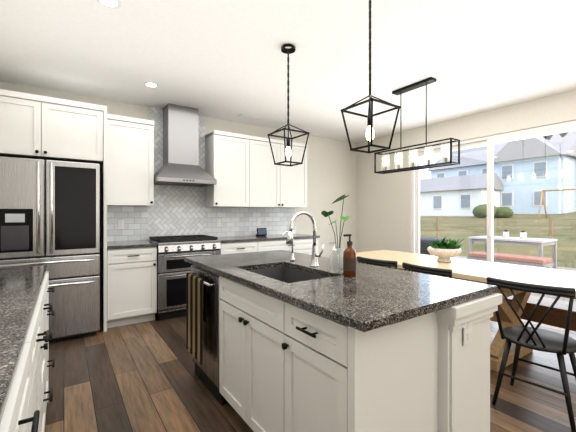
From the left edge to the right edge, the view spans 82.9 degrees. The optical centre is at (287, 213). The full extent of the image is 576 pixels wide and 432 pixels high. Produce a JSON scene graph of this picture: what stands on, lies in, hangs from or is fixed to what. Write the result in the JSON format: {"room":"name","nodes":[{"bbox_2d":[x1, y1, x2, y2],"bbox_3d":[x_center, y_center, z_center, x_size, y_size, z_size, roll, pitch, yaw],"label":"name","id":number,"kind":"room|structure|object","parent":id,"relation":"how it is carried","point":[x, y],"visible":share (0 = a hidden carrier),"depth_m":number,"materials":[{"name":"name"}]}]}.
{"room":"kitchen and dining room","nodes":[
{"label":"kitchen and dining room","id":0,"kind":"room"},
{"bbox_2d":[0,81,355,259],"bbox_3d":[-0.964,-0.082,5.076,5.840,2.705,0.120,0,0,-34],"label":"wall","id":1,"kind":"structure","parent":0,"point":[331,171],"depth_m":6.07,"materials":[{"name":"paint"}]},
{"bbox_2d":[107,114,153,205],"bbox_3d":[-1.992,-0.629,4.064,0.540,1.060,0.378,0,0,-34],"label":"upper cabinet","id":2,"kind":"object","parent":1,"relation":"attached to","point":[130,161],"visible":0.83,"depth_m":3.94,"materials":[{"name":"white wood"}]},
{"bbox_2d":[154,103,216,186],"bbox_3d":[-1.411,-0.911,4.383,0.763,1.042,0.489,0,0,-34],"label":"range hood","id":3,"kind":"object","parent":1,"relation":"attached to","point":[180,167],"visible":0.9,"depth_m":4.32,"materials":[{"name":"silver metal"}]},
{"bbox_2d":[107,107,295,241],"bbox_3d":[-1.094,-0.531,4.907,2.985,1.804,0.012,0,0,-34],"label":"tile backsplash","id":4,"kind":"structure","parent":1,"relation":"attached to","point":[177,210],"depth_m":4.63,"materials":[{"name":"white tile"}]},
{"bbox_2d":[118,220,123,228],"bbox_3d":[-2.141,0.141,4.175,0.070,0.116,0.008,0,0,-34],"label":"electrical outlet","id":5,"kind":"object","parent":4,"relation":"attached to","point":[120,224],"visible":1,"depth_m":4.17,"materials":[{"name":"white plastic"}]},
{"bbox_2d":[217,219,220,226],"bbox_3d":[-1.044,0.141,4.928,0.070,0.116,0.008,0,0,-34],"label":"electrical outlet","id":6,"kind":"object","parent":4,"relation":"attached to","point":[218,222],"visible":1,"depth_m":4.93,"materials":[{"name":"white plastic"}]},
{"bbox_2d":[205,130,252,206],"bbox_3d":[-0.877,-0.614,4.846,0.612,1.030,0.352,0,0,-34],"label":"upper cabinet","id":7,"kind":"object","parent":1,"relation":"attached to","point":[243,170],"depth_m":4.69,"materials":[{"name":"white wood"}]},
{"bbox_2d":[253,138,307,207],"bbox_3d":[-0.247,-0.614,5.279,1.147,1.030,0.352,0,0,-34],"label":"upper cabinet","id":8,"kind":"object","parent":1,"relation":"attached to","point":[274,186],"depth_m":5.13,"materials":[{"name":"white wood"}]},
{"bbox_2d":[0,0,575,142],"bbox_3d":[1.298,-1.484,1.784,5.840,0.100,8.110,0,0,-34],"label":"ceiling","id":9,"kind":"structure","parent":0,"point":[223,59],"depth_m":2.96,"materials":[{"name":"paint"}]},
{"bbox_2d":[97,0,120,8],"bbox_3d":[-1.210,-1.432,2.202,0.150,0.004,0.150,0,0,-34],"label":"recessed light","id":10,"kind":"object","parent":9,"relation":"in","point":[114,4],"visible":1,"depth_m":2.22,"materials":[{"name":"white"}]},
{"bbox_2d":[144,82,157,87],"bbox_3d":[-1.521,-1.432,3.626,0.150,0.004,0.150,0,0,-34],"label":"recessed light","id":11,"kind":"object","parent":9,"relation":"in","point":[150,84],"visible":1,"depth_m":3.61,"materials":[{"name":"white"}]},
{"bbox_2d":[238,114,260,119],"bbox_3d":[-0.572,-1.429,4.824,0.320,0.010,0.120,0,0,-34],"label":"ceiling vent","id":12,"kind":"object","parent":9,"relation":"in","point":[248,116],"visible":1,"depth_m":4.79,"materials":[{"name":"white metal"}]},
{"bbox_2d":[267,44,309,165],"bbox_3d":[0.002,-0.928,2.804,0.262,1.010,0.261,0,0,-34],"label":"pendant light","id":13,"kind":"object","parent":9,"relation":"hanging from","point":[288,152],"visible":1,"depth_m":2.80,"materials":[{"name":"black metal"}]},
{"bbox_2d":[341,0,400,152],"bbox_3d":[0.520,-0.918,2.068,0.262,1.030,0.261,0,0,-34],"label":"pendant light","id":14,"kind":"object","parent":9,"relation":"hanging from","point":[370,130],"visible":1,"depth_m":2.06,"materials":[{"name":"black metal"}]},
{"bbox_2d":[374,77,459,173],"bbox_3d":[1.400,-0.965,3.649,0.164,0.936,0.964,0,0,-34],"label":"linear chandelier","id":15,"kind":"object","parent":9,"relation":"hanging from","point":[405,89],"visible":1,"depth_m":3.59,"materials":[{"name":"black metal"}]},
{"bbox_2d":[44,316,575,431],"bbox_3d":[1.298,1.321,1.784,5.840,0.100,8.110,0,0,-34],"label":"floor","id":16,"kind":"structure","parent":0,"point":[140,377],"depth_m":2.36,"materials":[{"name":"brown wood"}]},
{"bbox_2d":[0,265,54,431],"bbox_3d":[-0.726,0.761,0.382,0.670,1.020,4.052,0,0,-34],"label":"base cabinet","id":17,"kind":"object","parent":16,"relation":"on","point":[25,336],"depth_m":1.15,"materials":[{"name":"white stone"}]},
{"bbox_2d":[0,156,99,341],"bbox_3d":[-2.520,0.371,3.406,0.914,1.800,0.811,0,0,-34],"label":"refrigerator","id":18,"kind":"object","parent":16,"relation":"on","point":[50,214],"visible":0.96,"depth_m":3.19,"materials":[{"name":"grey metal"}]},
{"bbox_2d":[0,89,106,331],"bbox_3d":[-2.591,0.056,3.477,1.100,2.430,0.668,0,0,-34],"label":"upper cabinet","id":19,"kind":"object","parent":16,"relation":"on","point":[33,126],"visible":1,"depth_m":3.31,"materials":[{"name":"white wood"}]},
{"bbox_2d":[107,240,156,327],"bbox_3d":[-1.916,0.811,3.927,0.517,0.920,0.670,0,0,-34],"label":"base cabinet","id":20,"kind":"object","parent":16,"relation":"on","point":[131,282],"visible":0.92,"depth_m":3.69,"materials":[{"name":"white wood"}]},
{"bbox_2d":[147,235,220,319],"bbox_3d":[-1.362,0.788,4.271,0.776,0.966,0.726,0,0,-34],"label":"gas range","id":21,"kind":"object","parent":16,"relation":"on","point":[173,266],"visible":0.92,"depth_m":3.93,"materials":[{"name":"grey metal"}]},
{"bbox_2d":[218,234,319,254],"bbox_3d":[-0.356,0.811,4.999,1.696,0.920,0.670,0,0,-34],"label":"base cabinet","id":22,"kind":"object","parent":16,"relation":"on","point":[303,243],"visible":0.19,"depth_m":4.74,"materials":[{"name":"white wood"}]},
{"bbox_2d":[256,228,266,235],"bbox_3d":[-0.420,0.288,5.132,0.170,0.124,0.085,0,0,-34],"label":"smart display","id":23,"kind":"object","parent":22,"relation":"on","point":[261,231],"visible":1,"depth_m":5.10,"materials":[{"name":"black plastic"}]},
{"bbox_2d":[187,262,501,431],"bbox_3d":[0.097,0.829,2.088,0.941,0.884,1.918,0,0,-34],"label":"kitchen island","id":24,"kind":"object","parent":16,"relation":"on","point":[304,346],"depth_m":1.40,"materials":[{"name":"white wood"}]},
{"bbox_2d":[186,265,227,404],"bbox_3d":[-0.403,0.841,2.507,0.614,0.856,0.578,0,0,-34],"label":"dishwasher","id":25,"kind":"object","parent":24,"relation":"in","point":[207,373],"visible":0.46,"depth_m":2.25,"materials":[{"name":"grey metal"}]},
{"bbox_2d":[186,273,206,365],"bbox_3d":[-0.668,0.746,2.368,0.030,0.580,0.360,0,0,-34],"label":"dish towel","id":26,"kind":"object","parent":25,"relation":"hanging from","point":[196,302],"visible":0.98,"depth_m":2.33,"materials":[{"name":"beige fabric"}]},
{"bbox_2d":[184,254,451,329],"bbox_3d":[-0.078,0.369,1.991,0.527,0.035,1.911,0,0,-34],"label":"island countertop","id":27,"kind":"structure","parent":24,"relation":"on","point":[363,302],"depth_m":1.44,"materials":[{"name":"grey stone"}]},
{"bbox_2d":[282,231,294,260],"bbox_3d":[0.002,0.240,2.404,0.112,0.220,0.038,0,0,-34],"label":"tap","id":28,"kind":"object","parent":27,"relation":"on","point":[292,257],"visible":0.77,"depth_m":2.42,"materials":[{"name":"silver metal"}]},
{"bbox_2d":[248,266,331,281],"bbox_3d":[-0.012,0.482,2.013,0.414,0.216,0.644,0,0,-34],"label":"sink","id":29,"kind":"object","parent":27,"relation":"in","point":[285,273],"depth_m":2.27,"materials":[{"name":"black metal"}]},
{"bbox_2d":[286,211,323,266],"bbox_3d":[0.112,0.168,2.091,0.257,0.365,0.120,0,0,-34],"label":"faucet","id":30,"kind":"object","parent":27,"relation":"on","point":[314,260],"visible":1,"depth_m":2.15,"materials":[{"name":"silver metal"}]},
{"bbox_2d":[329,242,338,272],"bbox_3d":[0.271,0.260,1.939,0.063,0.180,0.056,0,0,-34],"label":"clear soap bottle","id":31,"kind":"object","parent":27,"relation":"on","point":[334,250],"visible":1,"depth_m":1.93,"materials":[{"name":"white"}]},
{"bbox_2d":[343,234,355,276],"bbox_3d":[0.347,0.233,1.846,0.082,0.234,0.074,0,0,-34],"label":"soap bottle","id":32,"kind":"object","parent":27,"relation":"on","point":[349,261],"visible":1,"depth_m":1.82,"materials":[{"name":"brown glass"}]},
{"bbox_2d":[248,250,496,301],"bbox_3d":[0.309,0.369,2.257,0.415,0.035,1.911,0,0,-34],"label":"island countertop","id":33,"kind":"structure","parent":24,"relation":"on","point":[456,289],"depth_m":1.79,"materials":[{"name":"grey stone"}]},
{"bbox_2d":[321,194,349,267],"bbox_3d":[0.326,0.113,2.117,0.215,0.474,0.141,0,0,44],"label":"potted plant","id":34,"kind":"object","parent":33,"relation":"on","point":[339,250],"visible":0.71,"depth_m":2.11,"materials":[{"name":"green"}]},
{"bbox_2d":[463,320,471,345],"bbox_3d":[0.795,0.516,1.439,0.072,0.120,0.008,0,0,-34],"label":"outlet","id":35,"kind":"object","parent":24,"relation":"attached to","point":[467,333],"visible":0.81,"depth_m":1.43,"materials":[{"name":"white plastic"}]},
{"bbox_2d":[357,256,397,268],"bbox_3d":[0.971,0.844,3.129,0.526,0.860,0.441,0,0,-39],"label":"dining chair","id":36,"kind":"object","parent":16,"relation":"on","point":[381,263],"visible":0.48,"depth_m":2.92,"materials":[{"name":"black paint"}]},
{"bbox_2d":[402,262,451,277],"bbox_3d":[1.270,0.844,2.698,0.532,0.860,0.460,0,0,-34],"label":"dining chair","id":37,"kind":"object","parent":16,"relation":"on","point":[428,270],"visible":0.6,"depth_m":2.52,"materials":[{"name":"black paint"}]},
{"bbox_2d":[335,250,575,371],"bbox_3d":[1.685,0.888,3.251,0.938,0.765,2.550,0,0,-34],"label":"dining table","id":38,"kind":"object","parent":16,"relation":"on","point":[477,271],"visible":0.4,"depth_m":2.85,"materials":[{"name":"brown wood"}]},
{"bbox_2d":[427,236,465,261],"bbox_3d":[1.627,0.370,3.438,0.417,0.268,0.382,0,0,-34],"label":"potted plant","id":39,"kind":"object","parent":38,"relation":"on","point":[442,250],"visible":1,"depth_m":3.36,"materials":[{"name":"white ceramic"}]},
{"bbox_2d":[486,277,575,431],"bbox_3d":[1.605,0.844,2.101,0.526,0.860,0.441,0,0,-40],"label":"dining chair","id":40,"kind":"object","parent":16,"relation":"on","point":[560,345],"visible":0.96,"depth_m":2.01,"materials":[{"name":"black paint"}]},
{"bbox_2d":[504,295,575,330],"bbox_3d":[2.056,1.044,3.506,0.360,0.455,2.250,0,0,-34],"label":"bench","id":41,"kind":"object","parent":16,"relation":"on","point":[556,316],"depth_m":2.89,"materials":[{"name":"brown wood"}]},
{"bbox_2d":[356,90,575,252],"bbox_3d":[3.655,-0.082,3.403,0.120,2.705,7.870,0,0,-34],"label":"wall","id":42,"kind":"structure","parent":0,"point":[383,211],"depth_m":5.67,"materials":[{"name":"paint"}]},
{"bbox_2d":[412,120,575,301],"bbox_3d":[2.849,0.091,4.566,0.092,2.355,2.494,0,0,-34],"label":"sliding glass door","id":43,"kind":"structure","parent":42,"relation":"in","point":[489,142],"depth_m":4.55,"materials":[{"name":"clear glass"}]},
{"bbox_2d":[543,132,568,139],"bbox_3d":[3.345,-1.101,4.118,0.319,0.295,0.271,0,0,-34],"label":"floodlight","id":44,"kind":"object","parent":42,"relation":"attached to","point":[562,135],"depth_m":4.13,"materials":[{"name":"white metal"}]},
{"label":"outside","id":45,"kind":"structure","parent":0,"visible":0},
{"bbox_2d":[420,131,575,302],"bbox_3d":[48.683,-3.541,39.516,114.995,10.324,170.000,0,0,-34],"label":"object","id":46,"kind":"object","parent":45,"point":[507,193],"depth_m":31.18,"materials":[{"name":"green"}]},
{"bbox_2d":[420,230,556,268],"bbox_3d":[4.249,0.851,6.954,3.320,0.919,2.050,0,0,-34],"label":"outdoor table","id":47,"kind":"object","parent":46,"relation":"on","point":[511,259],"depth_m":6.94,"materials":[{"name":"grey"}]}
]}

